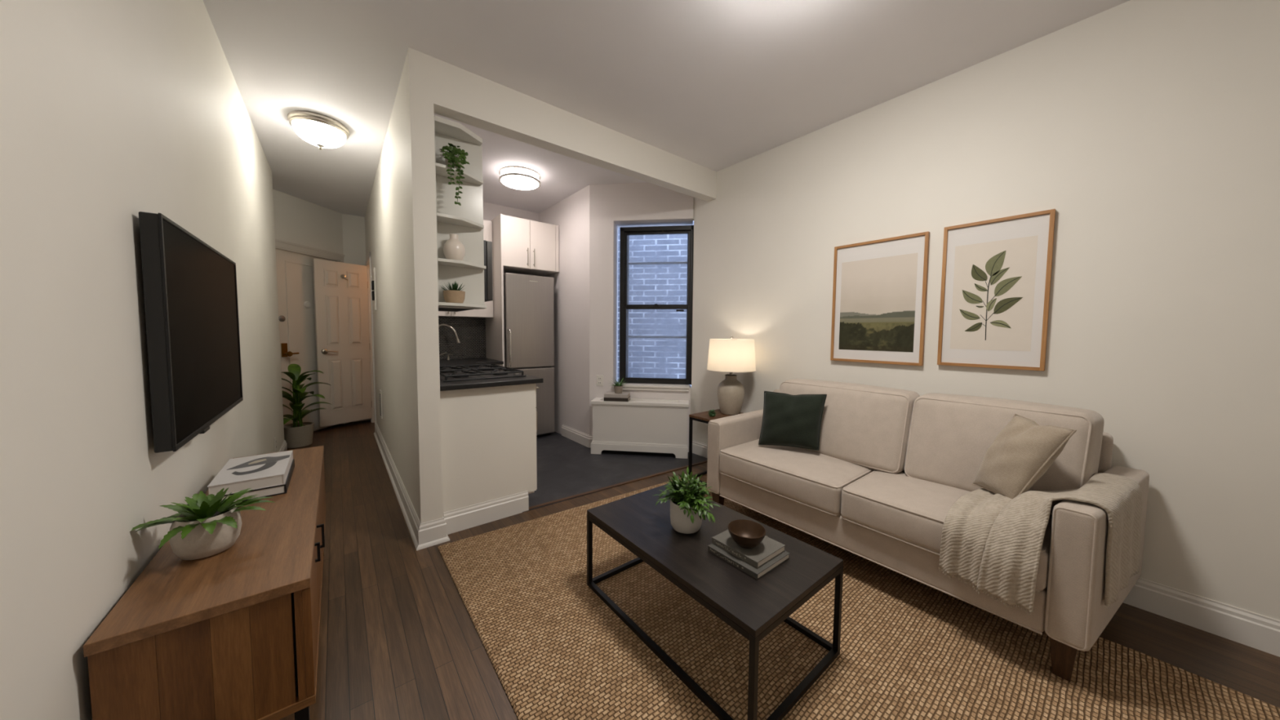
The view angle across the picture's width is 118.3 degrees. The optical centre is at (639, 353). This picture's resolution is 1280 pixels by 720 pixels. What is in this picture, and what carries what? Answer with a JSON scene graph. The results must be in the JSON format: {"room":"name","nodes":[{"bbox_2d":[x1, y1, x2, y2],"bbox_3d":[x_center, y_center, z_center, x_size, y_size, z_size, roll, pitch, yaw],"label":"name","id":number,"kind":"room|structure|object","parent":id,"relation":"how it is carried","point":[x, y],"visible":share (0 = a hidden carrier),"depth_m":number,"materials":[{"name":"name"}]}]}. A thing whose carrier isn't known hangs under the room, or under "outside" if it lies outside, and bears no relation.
{"room":"living room","nodes":[
{"label":"living room","id":0,"kind":"room"},
{"bbox_2d":[0,0,284,719],"bbox_3d":[-1.821,-0.193,0.810,0.968,2.746,6.750,-2,4,-38],"label":"wall","id":1,"kind":"structure","parent":0,"point":[112,111],"depth_m":0.88,"materials":[{"name":"paint"}]},
{"bbox_2d":[138,211,243,453],"bbox_3d":[-1.709,-0.075,1.498,0.054,0.701,1.045,-2,4,-38],"label":"television","id":2,"kind":"object","parent":1,"relation":"attached to","point":[191,305],"visible":1,"depth_m":1.25,"materials":[{"name":"black plastic"}]},
{"bbox_2d":[274,436,276,452],"bbox_3d":[-3.092,0.768,3.243,0.010,0.116,0.072,-2,4,-38],"label":"wall outlet","id":3,"kind":"object","parent":1,"relation":"attached to","point":[275,445],"visible":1,"depth_m":3.23,"materials":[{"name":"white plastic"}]},
{"bbox_2d":[279,440,287,451],"bbox_3d":[-1.751,1.106,0.958,0.784,0.136,6.766,-2,4,-38],"label":"baseboard","id":4,"kind":"structure","parent":1,"relation":"attached to","point":[284,446],"depth_m":3.70,"materials":[{"name":"white wood"}]},
{"bbox_2d":[168,505,241,559],"bbox_3d":[-1.242,0.511,1.098,0.138,0.115,0.138,-2,4,-38],"label":"pot","id":5,"kind":"object","parent":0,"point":[198,544],"depth_m":1.06,"materials":[{"name":"white ceramic"}]},
{"bbox_2d":[272,189,343,254],"bbox_3d":[-4.031,-0.403,4.207,0.140,2.746,1.700,1,3,5],"label":"wall","id":6,"kind":"structure","parent":0,"point":[297,220],"depth_m":4.50,"materials":[{"name":"paint"}]},
{"bbox_2d":[275,248,339,431],"bbox_3d":[-3.930,-0.113,4.556,0.124,2.112,0.820,1,3,5],"label":"door","id":7,"kind":"structure","parent":6,"relation":"in","point":[295,273],"depth_m":4.43,"materials":[{"name":"paint"}]},
{"bbox_2d":[275,238,349,424],"bbox_3d":[-3.933,-0.158,4.586,0.052,2.215,0.955,1,3,5],"label":"door frame","id":8,"kind":"structure","parent":6,"relation":"attached to","point":[279,244],"depth_m":4.51,"materials":[{"name":"paint"}]},
{"bbox_2d":[342,213,370,422],"bbox_3d":[-3.834,-0.456,5.161,0.260,2.746,0.120,-2,4,-38],"label":"wall","id":9,"kind":"structure","parent":0,"point":[353,226],"depth_m":5.06,"materials":[{"name":"paint"}]},
{"bbox_2d":[364,47,443,523],"bbox_3d":[-2.462,-0.365,3.738,0.114,2.746,4.059,-2,4,-38],"label":"wall","id":10,"kind":"structure","parent":0,"point":[401,226],"depth_m":2.25,"materials":[{"name":"paint"}]},
{"bbox_2d":[312,258,372,426],"bbox_3d":[-3.700,-0.129,4.808,0.093,2.015,0.576,2,4,29],"label":"door","id":11,"kind":"structure","parent":10,"relation":"in","point":[340,290],"depth_m":4.78,"materials":[{"name":"paint"}]},
{"bbox_2d":[365,251,376,425],"bbox_3d":[-3.388,-0.135,4.813,0.014,2.150,0.750,-2,4,-38],"label":"door frame","id":12,"kind":"structure","parent":10,"relation":"attached to","point":[368,258],"depth_m":4.53,"materials":[{"name":"white wood"}]},
{"bbox_2d":[371,267,376,311],"bbox_3d":[-2.874,-0.693,4.125,0.030,0.450,0.170,-2,4,-38],"label":"intercom","id":13,"kind":"object","parent":10,"relation":"attached to","point":[373,282],"visible":1,"depth_m":4.08,"materials":[{"name":"white plastic"}]},
{"bbox_2d":[371,280,373,290],"bbox_3d":[-2.878,-0.735,4.119,0.018,0.095,0.090,-2,4,-38],"label":"speaker grille","id":14,"kind":"object","parent":13,"relation":"attached to","point":[372,282],"depth_m":4.09,"materials":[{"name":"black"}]},
{"bbox_2d":[379,389,382,418],"bbox_3d":[-2.667,0.519,3.937,0.012,0.285,0.120,-2,4,-38],"label":"air vent","id":15,"kind":"object","parent":10,"relation":"in","point":[380,391],"visible":1,"depth_m":3.90,"materials":[{"name":"white plastic"}]},
{"bbox_2d":[373,422,449,551],"bbox_3d":[-2.151,0.963,3.410,0.174,0.136,3.089,-2,4,-38],"label":"baseboard","id":16,"kind":"structure","parent":10,"relation":"attached to","point":[431,533],"depth_m":2.37,"materials":[{"name":"white wood"}]},
{"bbox_2d":[434,115,486,309],"bbox_3d":[-1.117,-0.832,2.372,0.320,1.086,0.162,-2,4,-38],"label":"corner shelf unit","id":17,"kind":"object","parent":10,"relation":"attached to","point":[465,220],"visible":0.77,"depth_m":2.42,"materials":[{"name":"paint"}]},
{"bbox_2d":[439,280,465,303],"bbox_3d":[-1.153,-0.380,2.356,0.148,0.140,0.140,-2,4,-38],"label":"potted succulent","id":18,"kind":"object","parent":17,"relation":"on","point":[452,295],"visible":0.96,"depth_m":2.32,"materials":[{"name":"beige ceramic"}]},
{"bbox_2d":[439,142,469,205],"bbox_3d":[-1.127,-1.067,2.319,0.166,0.366,0.174,-2,4,-38],"label":"trailing plant","id":19,"kind":"object","parent":17,"relation":"on","point":[452,161],"visible":1,"depth_m":2.26,"materials":[{"name":"green plant"}]},
{"bbox_2d":[443,233,465,260],"bbox_3d":[-1.144,-0.649,2.356,0.124,0.164,0.124,-2,4,-38],"label":"vase","id":20,"kind":"object","parent":17,"relation":"on","point":[453,248],"visible":0.82,"depth_m":2.32,"materials":[{"name":"beige ceramic"}]},
{"bbox_2d":[438,240,493,311],"bbox_3d":[-1.470,-0.579,2.927,0.439,0.489,0.740,-2,4,-38],"label":"microwave","id":21,"kind":"object","parent":10,"relation":"attached to","point":[488,288],"visible":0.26,"depth_m":2.76,"materials":[{"name":"black plastic"}]},
{"bbox_2d":[438,307,472,311],"bbox_3d":[-1.482,-0.362,2.874,0.326,0.062,0.570,-2,4,-38],"label":"vent hood","id":22,"kind":"object","parent":21,"relation":"attached to","point":[447,309],"depth_m":2.88,"materials":[{"name":"grey metal"}]},
{"bbox_2d":[443,289,465,303],"bbox_3d":[-1.148,-0.348,2.366,0.124,0.076,0.124,-2,4,-38],"label":"pot","id":23,"kind":"object","parent":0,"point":[450,295],"depth_m":2.32,"materials":[{"name":"beige ceramic"}]},
{"bbox_2d":[440,383,536,534],"bbox_3d":[-0.968,0.650,2.484,0.607,0.884,0.040,-2,4,-38],"label":"wall","id":24,"kind":"structure","parent":0,"point":[488,433],"depth_m":2.46,"materials":[{"name":"paint"}]},
{"bbox_2d":[451,201,538,359],"bbox_3d":[-1.931,-0.408,4.555,1.736,2.746,0.120,-2,4,-38],"label":"wall","id":25,"kind":"structure","parent":0,"point":[491,211],"depth_m":4.62,"materials":[{"name":"paint"}]},
{"bbox_2d":[438,316,485,359],"bbox_3d":[-2.205,-0.173,4.266,0.934,0.473,0.011,-2,4,-38],"label":"backsplash","id":26,"kind":"structure","parent":25,"relation":"attached to","point":[471,331],"depth_m":4.40,"materials":[{"name":"black tile"}]},
{"bbox_2d":[438,219,493,317],"bbox_3d":[-2.091,-0.930,4.089,0.932,1.060,0.352,-2,4,-38],"label":"upper cabinet","id":27,"kind":"object","parent":25,"relation":"attached to","point":[487,230],"visible":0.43,"depth_m":4.21,"materials":[{"name":"paint"}]},
{"bbox_2d":[538,185,589,435],"bbox_3d":[-0.873,-0.403,4.604,0.220,2.746,1.360,-2,4,-38],"label":"wall","id":28,"kind":"structure","parent":0,"point":[571,214],"depth_m":4.29,"materials":[{"name":"paint"}]},
{"bbox_2d":[561,424,592,448],"bbox_3d":[-0.718,0.923,4.296,0.053,0.136,0.664,-3,4,-42],"label":"baseboard","id":29,"kind":"structure","parent":28,"relation":"attached to","point":[583,438],"depth_m":4.26,"materials":[{"name":"white wood"}]},
{"bbox_2d":[432,57,716,201],"bbox_3d":[-0.247,-1.552,2.898,2.380,0.248,0.107,-2,4,-38],"label":"beam","id":30,"kind":"structure","parent":0,"point":[460,95],"depth_m":2.59,"materials":[{"name":"paint"}]},
{"bbox_2d":[589,182,693,452],"bbox_3d":[0.108,-0.364,4.052,1.250,2.746,0.250,1,3,8],"label":"wall","id":31,"kind":"structure","parent":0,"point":[612,206],"depth_m":3.96,"materials":[{"name":"paint"}]},
{"bbox_2d":[596,374,603,386],"bbox_3d":[-0.423,0.283,4.028,0.072,0.116,0.010,1,3,8],"label":"wall outlet","id":32,"kind":"object","parent":31,"relation":"attached to","point":[599,377],"visible":1,"depth_m":4.03,"materials":[{"name":"white plastic"}]},
{"bbox_2d":[611,382,689,391],"bbox_3d":[0.113,0.350,3.995,0.803,0.052,0.150,1,3,8],"label":"sill","id":33,"kind":"structure","parent":31,"relation":"attached to","point":[628,386],"depth_m":3.93,"materials":[{"name":"white wood"}]},
{"bbox_2d":[619,225,693,384],"bbox_3d":[0.179,-0.504,4.062,0.785,1.645,0.145,1,3,8],"label":"window","id":34,"kind":"structure","parent":31,"relation":"attached to","point":[624,232],"depth_m":4.04,"materials":[{"name":"black metal"}]},
{"bbox_2d":[203,0,1129,217],"bbox_3d":[-0.945,-1.715,2.435,4.450,0.120,8.650,-2,4,-38],"label":"ceiling","id":35,"kind":"structure","parent":0,"point":[714,85],"depth_m":2.13,"materials":[{"name":"paint"}]},
{"bbox_2d":[287,110,349,150],"bbox_3d":[-2.346,-1.592,2.805,0.349,0.188,0.349,-2,4,-38],"label":"flush ceiling light","id":36,"kind":"object","parent":35,"relation":"attached to","point":[321,131],"visible":1,"depth_m":2.71,"materials":[{"name":"white glass"}]},
{"bbox_2d":[498,164,540,190],"bbox_3d":[-1.143,-1.671,3.644,0.377,0.107,0.377,-2,4,-38],"label":"drum ceiling light","id":37,"kind":"object","parent":35,"relation":"attached to","point":[521,177],"visible":1,"depth_m":3.54,"materials":[{"name":"white glass"}]},
{"bbox_2d":[500,175,538,190],"bbox_3d":[-1.143,-1.625,3.646,0.353,0.013,0.353,-2,4,-38],"label":"diffuser","id":38,"kind":"object","parent":37,"relation":"attached to","point":[517,182],"depth_m":3.61,"materials":[{"name":"white glass"}]},
{"bbox_2d":[279,420,1279,719],"bbox_3d":[-0.966,1.135,2.598,4.450,0.104,8.650,-2,4,-38],"label":"floor","id":39,"kind":"structure","parent":0,"point":[399,640],"depth_m":1.67,"materials":[{"name":"brown wood"}]},
{"bbox_2d":[83,445,325,719],"bbox_3d":[-1.431,0.847,1.465,0.366,0.600,1.443,-2,4,-38],"label":"media cabinet","id":40,"kind":"object","parent":39,"relation":"on","point":[232,633],"visible":0.93,"depth_m":0.94,"materials":[{"name":"brown wood"}]},
{"bbox_2d":[131,487,275,559],"bbox_3d":[-1.242,0.486,1.091,0.274,0.165,0.264,1,3,12],"label":"potted fern","id":41,"kind":"object","parent":40,"relation":"on","point":[208,526],"visible":1,"depth_m":1.07,"materials":[{"name":"green plant"}]},
{"bbox_2d":[222,458,294,502],"bbox_3d":[-1.577,0.521,1.575,0.206,0.036,0.375,-2,4,-38],"label":"book","id":42,"kind":"object","parent":40,"relation":"on","point":[281,489],"visible":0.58,"depth_m":1.47,"materials":[{"name":"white paper"}]},
{"bbox_2d":[207,450,293,495],"bbox_3d":[-1.577,0.481,1.570,0.202,0.043,0.372,-2,4,-38],"label":"book","id":43,"kind":"object","parent":42,"relation":"on","point":[271,469],"visible":0.94,"depth_m":1.49,"materials":[{"name":"grey paper"}]},
{"bbox_2d":[226,454,289,475],"bbox_3d":[-1.586,0.459,1.579,0.149,0.001,0.242,-1,3,-16],"label":"art","id":44,"kind":"object","parent":43,"relation":"on","point":[251,466],"depth_m":1.58,"materials":[{"name":"beige paper"}]},
{"bbox_2d":[281,364,332,448],"bbox_3d":[-3.671,0.549,4.069,0.616,0.863,0.544,-2,4,-38],"label":"potted plant","id":45,"kind":"object","parent":39,"relation":"on","point":[296,434],"visible":0.89,"depth_m":4.04,"materials":[{"name":"green plant"}]},
{"bbox_2d":[485,213,559,366],"bbox_3d":[-1.387,-0.268,4.532,0.677,2.470,0.602,-2,4,-38],"label":"tall cabinet","id":46,"kind":"object","parent":39,"relation":"on","point":[520,246],"visible":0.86,"depth_m":4.24,"materials":[{"name":"paint"}]},
{"bbox_2d":[503,272,554,436],"bbox_3d":[-1.382,0.040,4.506,0.561,1.858,0.643,-2,4,-38],"label":"refrigerator","id":47,"kind":"object","parent":39,"relation":"on","point":[528,300],"visible":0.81,"depth_m":4.30,"materials":[{"name":"grey metal"}]},
{"bbox_2d":[528,383,538,493],"bbox_3d":[-1.449,0.608,3.129,0.654,0.880,1.567,-2,4,-38],"label":"base cabinet","id":48,"kind":"object","parent":39,"relation":"on","point":[535,384],"visible":0.16,"depth_m":2.70,"materials":[{"name":"paint"}]},
{"bbox_2d":[439,357,543,391],"bbox_3d":[-1.506,0.134,3.398,0.926,0.030,2.259,-2,4,-38],"label":"countertop","id":49,"kind":"structure","parent":48,"relation":"on","point":[484,383],"depth_m":2.54,"materials":[{"name":"stone"}]},
{"bbox_2d":[438,324,460,360],"bbox_3d":[-2.088,-0.123,4.097,0.306,0.395,0.060,-1,3,-18],"label":"kitchen faucet","id":50,"kind":"object","parent":49,"relation":"on","point":[458,340],"visible":0.38,"depth_m":4.10,"materials":[{"name":"silver metal"}]},
{"bbox_2d":[439,364,525,382],"bbox_3d":[-1.257,0.129,2.860,0.540,0.045,0.740,-2,4,-38],"label":"gas cooktop","id":51,"kind":"object","parent":49,"relation":"in","point":[455,374],"visible":0.94,"depth_m":2.73,"materials":[{"name":"black metal"}]},
{"bbox_2d":[528,460,707,509],"bbox_3d":[-0.044,1.056,3.187,1.834,0.007,0.030,-2,4,-35],"label":"trim","id":52,"kind":"structure","parent":39,"relation":"on","point":[704,461],"depth_m":3.08,"materials":[{"name":"brown wood"}]},
{"bbox_2d":[591,397,688,458],"bbox_3d":[0.002,0.744,3.892,0.978,0.540,0.214,1,3,8],"label":"radiator cover","id":53,"kind":"object","parent":39,"relation":"on","point":[636,426],"visible":1,"depth_m":3.80,"materials":[{"name":"white"}]},
{"bbox_2d":[604,395,630,401],"bbox_3d":[-0.230,0.454,3.889,0.247,0.036,0.155,1,3,8],"label":"book","id":54,"kind":"object","parent":53,"relation":"on","point":[610,399],"visible":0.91,"depth_m":3.81,"materials":[{"name":"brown paper"}]},
{"bbox_2d":[604,391,630,398],"bbox_3d":[-0.231,0.418,3.886,0.240,0.035,0.152,1,3,8],"label":"book","id":55,"kind":"object","parent":54,"relation":"on","point":[608,394],"visible":0.98,"depth_m":3.82,"materials":[{"name":"grey paper"}]},
{"bbox_2d":[609,377,625,393],"bbox_3d":[-0.222,0.315,3.877,0.244,0.171,0.209,-2,4,-38],"label":"potted plant","id":56,"kind":"object","parent":55,"relation":"on","point":[618,387],"visible":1,"depth_m":3.85,"materials":[{"name":"green plant"}]},
{"bbox_2d":[688,408,742,486],"bbox_3d":[0.713,0.789,3.178,0.420,0.552,0.450,-2,4,-38],"label":"side table","id":57,"kind":"object","parent":39,"relation":"on","point":[704,417],"visible":0.23,"depth_m":3.21,"materials":[{"name":"brown wood"}]},
{"bbox_2d":[708,409,716,417],"bbox_3d":[0.591,0.489,3.139,0.064,0.052,0.072,-2,4,-38],"label":"sprig","id":58,"kind":"object","parent":57,"relation":"on","point":[712,413],"visible":1,"depth_m":3.12,"materials":[{"name":"green plant"}]},
{"bbox_2d":[706,336,755,414],"bbox_3d":[0.772,0.179,3.244,0.406,0.659,0.406,-2,4,-38],"label":"table lamp","id":59,"kind":"object","parent":57,"relation":"on","point":[731,355],"visible":1,"depth_m":3.12,"materials":[{"name":"ceramic"}]},
{"bbox_2d":[437,478,1279,719],"bbox_3d":[0.659,1.154,1.510,2.003,0.012,3.325,-2,4,-38],"label":"area rug","id":60,"kind":"object","parent":39,"relation":"on","point":[910,649],"visible":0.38,"depth_m":1.46,"materials":[{"name":"wicker"}]},
{"bbox_2d":[586,484,843,719],"bbox_3d":[0.256,0.950,1.651,0.560,0.372,0.943,-2,4,-38],"label":"coffee table","id":61,"kind":"object","parent":60,"relation":"on","point":[753,607],"visible":0.85,"depth_m":1.42,"materials":[{"name":"black wood"}]},
{"bbox_2d":[651,466,719,533],"bbox_3d":[0.192,0.635,1.659,0.277,0.252,0.276,0,3,-6],"label":"potted plant","id":62,"kind":"object","parent":61,"relation":"on","point":[686,500],"visible":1,"depth_m":1.62,"materials":[{"name":"green plant"}]},
{"bbox_2d":[707,543,789,579],"bbox_3d":[0.416,0.764,1.474,0.208,0.021,0.225,-2,4,-38],"label":"book","id":63,"kind":"object","parent":61,"relation":"on","point":[757,573],"visible":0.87,"depth_m":1.40,"materials":[{"name":"paper"}]},
{"bbox_2d":[711,529,785,568],"bbox_3d":[0.420,0.741,1.488,0.181,0.023,0.210,-2,4,-38],"label":"book","id":64,"kind":"object","parent":63,"relation":"on","point":[768,548],"visible":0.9,"depth_m":1.44,"materials":[{"name":"grey paper"}]},
{"bbox_2d":[728,519,765,548],"bbox_3d":[0.407,0.698,1.462,0.140,0.064,0.140,-2,4,-38],"label":"bowl","id":65,"kind":"object","parent":64,"relation":"on","point":[748,534],"visible":1,"depth_m":1.49,"materials":[{"name":"brown metal"}]},
{"bbox_2d":[706,378,1149,681],"bbox_3d":[1.351,0.668,2.156,0.885,0.921,1.836,-2,4,-38],"label":"sofa","id":66,"kind":"object","parent":39,"relation":"on","point":[887,470],"visible":0.85,"depth_m":1.85,"materials":[{"name":"fabric"}]},
{"bbox_2d":[758,391,826,450],"bbox_3d":[0.964,0.425,2.447,0.392,0.362,0.176,3,4,38],"label":"throw pillow","id":67,"kind":"object","parent":66,"relation":"on","point":[788,420],"visible":1,"depth_m":2.39,"materials":[{"name":"green fabric"}]},
{"bbox_2d":[719,439,875,515],"bbox_3d":[0.990,0.720,2.404,0.625,0.212,0.770,-2,4,-38],"label":"seat cushion","id":68,"kind":"object","parent":66,"relation":"on","point":[811,482],"depth_m":2.20,"materials":[{"name":"fabric"}]},
{"bbox_2d":[779,378,919,473],"bbox_3d":[1.268,0.421,2.445,0.334,0.462,0.812,-2,4,-38],"label":"cushion","id":69,"kind":"object","parent":66,"relation":"on","point":[868,428],"depth_m":2.22,"materials":[{"name":"fabric"}]},
{"bbox_2d":[840,470,1052,590],"bbox_3d":[1.478,0.758,1.790,0.625,0.212,0.789,-2,4,-38],"label":"seat cushion","id":70,"kind":"object","parent":66,"relation":"on","point":[905,510],"depth_m":1.76,"materials":[{"name":"fabric"}]},
{"bbox_2d":[904,392,1104,515],"bbox_3d":[1.726,0.457,1.870,0.334,0.462,0.671,-2,4,-38],"label":"cushion","id":71,"kind":"object","parent":66,"relation":"on","point":[948,437],"depth_m":1.84,"materials":[{"name":"fabric"}]},
{"bbox_2d":[938,472,1142,615],"bbox_3d":[1.612,0.709,1.544,0.668,0.425,0.432,-1,4,-30],"label":"throw blanket","id":72,"kind":"object","parent":66,"relation":"on","point":[990,540],"visible":0.95,"depth_m":1.43,"materials":[{"name":"beige fabric"}]},
{"bbox_2d":[972,413,1076,498],"bbox_3d":[1.600,0.442,1.619,0.216,0.337,0.235,1,3,10],"label":"throw pillow","id":73,"kind":"object","parent":72,"relation":"on","point":[1024,451],"visible":0.98,"depth_m":1.56,"materials":[{"name":"beige fabric"}]},
{"bbox_2d":[689,0,1279,620],"bbox_3d":[1.946,-0.249,2.279,0.206,2.746,4.365,-2,4,-38],"label":"wall","id":74,"kind":"structure","parent":0,"point":[1150,129],"depth_m":1.77,"materials":[{"name":"paint"}]},
{"bbox_2d":[830,231,929,365],"bbox_3d":[1.573,-0.345,2.554,0.027,0.815,0.557,-2,4,-38],"label":"framed picture","id":75,"kind":"object","parent":74,"relation":"attached to","point":[880,286],"visible":1,"depth_m":2.52,"materials":[{"name":"paper"}]},
{"bbox_2d":[839,253,917,352],"bbox_3d":[1.572,-0.327,2.554,0.001,0.615,0.453,-2,4,-38],"label":"print","id":76,"kind":"object","parent":75,"relation":"attached to","point":[878,295],"depth_m":2.54},
{"bbox_2d":[692,440,1279,657],"bbox_3d":[1.857,1.058,2.275,0.016,0.136,4.340,-2,4,-38],"label":"baseboard","id":77,"kind":"structure","parent":74,"relation":"attached to","point":[1262,633],"depth_m":1.61,"materials":[{"name":"white wood"}]},
{"bbox_2d":[937,208,1055,371],"bbox_3d":[1.932,-0.327,2.104,0.027,0.810,0.444,-2,4,-38],"label":"framed picture","id":78,"kind":"object","parent":74,"relation":"attached to","point":[996,277],"visible":1,"depth_m":2.08,"materials":[{"name":"white paper"}]},
{"bbox_2d":[950,235,1038,351],"bbox_3d":[1.930,-0.317,2.103,0.002,0.594,0.334,-2,4,-38],"label":"print","id":79,"kind":"object","parent":78,"relation":"attached to","point":[994,282],"depth_m":2.09,"materials":[{"name":"paper"}]},
{"label":"outside","id":80,"kind":"structure","parent":0,"visible":0},
{"bbox_2d":[617,220,693,386],"bbox_3d":[0.345,-1.055,5.194,5.800,6.000,0.150,1,3,8],"label":"wall","id":81,"kind":"structure","parent":80,"point":[649,284],"depth_m":5.16,"materials":[{"name":"brick"}]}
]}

